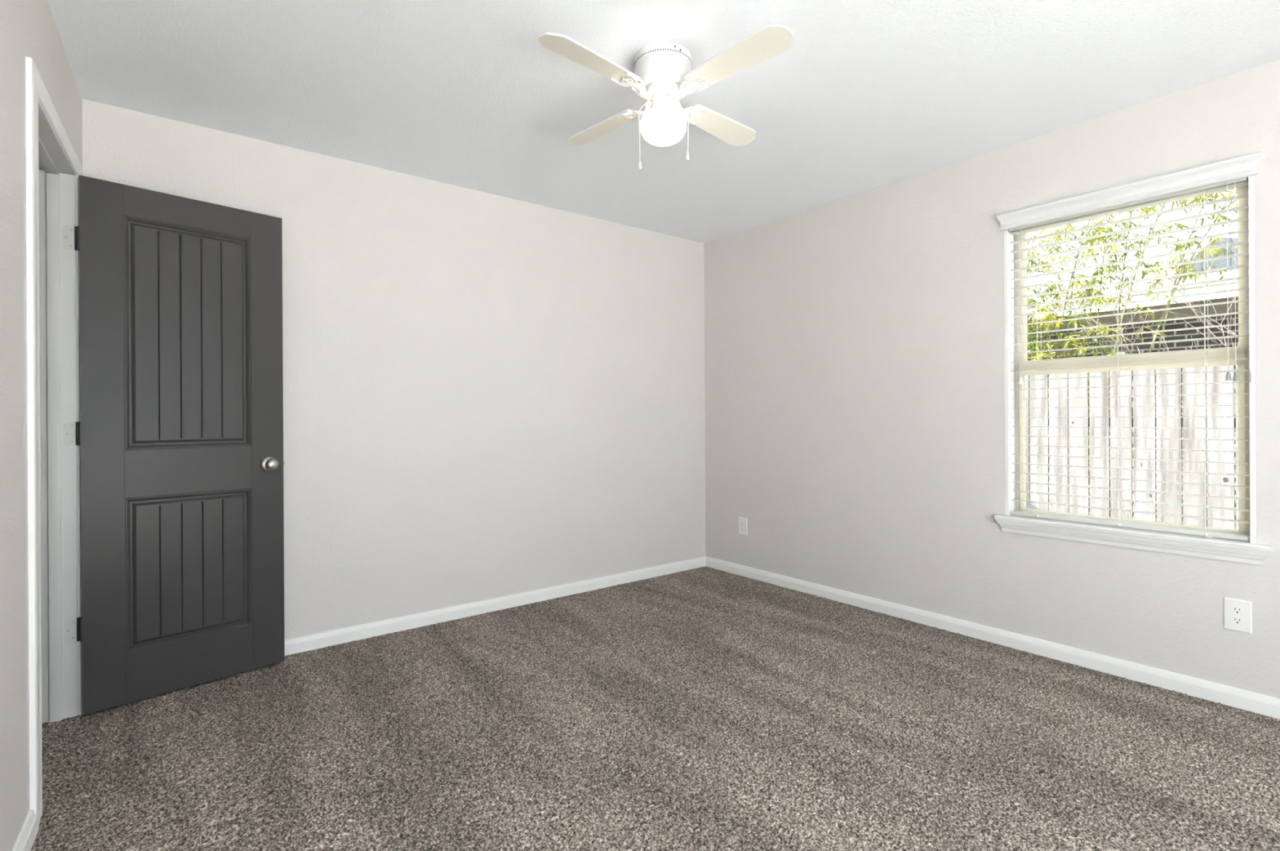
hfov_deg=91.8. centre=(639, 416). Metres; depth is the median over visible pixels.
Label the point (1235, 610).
receptacle
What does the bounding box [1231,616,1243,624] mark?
receptacle
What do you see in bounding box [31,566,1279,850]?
floor
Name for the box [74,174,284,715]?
door
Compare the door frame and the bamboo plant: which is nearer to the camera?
the door frame
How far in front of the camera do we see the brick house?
7.81 m
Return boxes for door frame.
[25,56,82,832]
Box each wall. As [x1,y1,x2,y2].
[0,0,82,850]
[82,98,705,639]
[703,59,1279,697]
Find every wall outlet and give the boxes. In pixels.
[738,516,746,535]
[1223,596,1252,633]
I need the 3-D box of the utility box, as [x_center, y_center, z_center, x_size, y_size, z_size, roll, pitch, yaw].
[3.240,1.078,5.197,0.188,0.715,0.260,0,0,-38]
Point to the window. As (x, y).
(1215, 548)
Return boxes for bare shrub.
[1031,189,1238,528]
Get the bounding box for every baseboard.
[12,808,36,850]
[284,555,705,655]
[705,555,1279,719]
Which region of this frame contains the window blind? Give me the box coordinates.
[995,151,1261,540]
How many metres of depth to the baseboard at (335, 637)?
3.51 m
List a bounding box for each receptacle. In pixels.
[1231,605,1243,614]
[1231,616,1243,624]
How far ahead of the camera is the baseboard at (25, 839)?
1.61 m
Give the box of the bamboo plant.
[1026,188,1238,516]
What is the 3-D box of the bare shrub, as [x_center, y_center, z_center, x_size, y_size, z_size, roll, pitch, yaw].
[5.053,-0.582,5.418,3.130,4.020,2.626,0,0,39]
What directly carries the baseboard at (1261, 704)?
attached to the wall at (855, 379)
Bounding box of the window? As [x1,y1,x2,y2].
[993,175,1272,564]
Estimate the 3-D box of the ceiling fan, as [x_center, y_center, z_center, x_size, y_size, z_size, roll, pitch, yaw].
[0.085,-1.097,2.259,0.785,0.408,0.785,0,0,1]
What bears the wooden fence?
on the ground
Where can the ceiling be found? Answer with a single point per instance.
(864, 95)
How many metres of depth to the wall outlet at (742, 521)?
4.36 m
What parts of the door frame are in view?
casing, casing, casing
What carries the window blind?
attached to the window
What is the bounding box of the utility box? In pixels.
[1026,502,1039,509]
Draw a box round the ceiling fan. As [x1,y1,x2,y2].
[537,24,794,169]
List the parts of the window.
sash, sash, sill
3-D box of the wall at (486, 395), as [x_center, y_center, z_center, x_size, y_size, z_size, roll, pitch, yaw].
[-1.583,-0.050,3.121,5.430,2.486,0.120,0,0,-38]
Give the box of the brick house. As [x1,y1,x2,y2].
[1026,237,1238,529]
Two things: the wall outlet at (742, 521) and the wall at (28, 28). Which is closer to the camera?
the wall at (28, 28)
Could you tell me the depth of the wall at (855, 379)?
3.27 m
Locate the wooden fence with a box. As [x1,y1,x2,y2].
[1026,364,1238,529]
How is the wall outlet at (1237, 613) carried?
attached to the wall at (855, 379)
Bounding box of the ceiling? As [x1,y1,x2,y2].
[46,0,1279,243]
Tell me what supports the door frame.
attached to the wall at (28, 28)

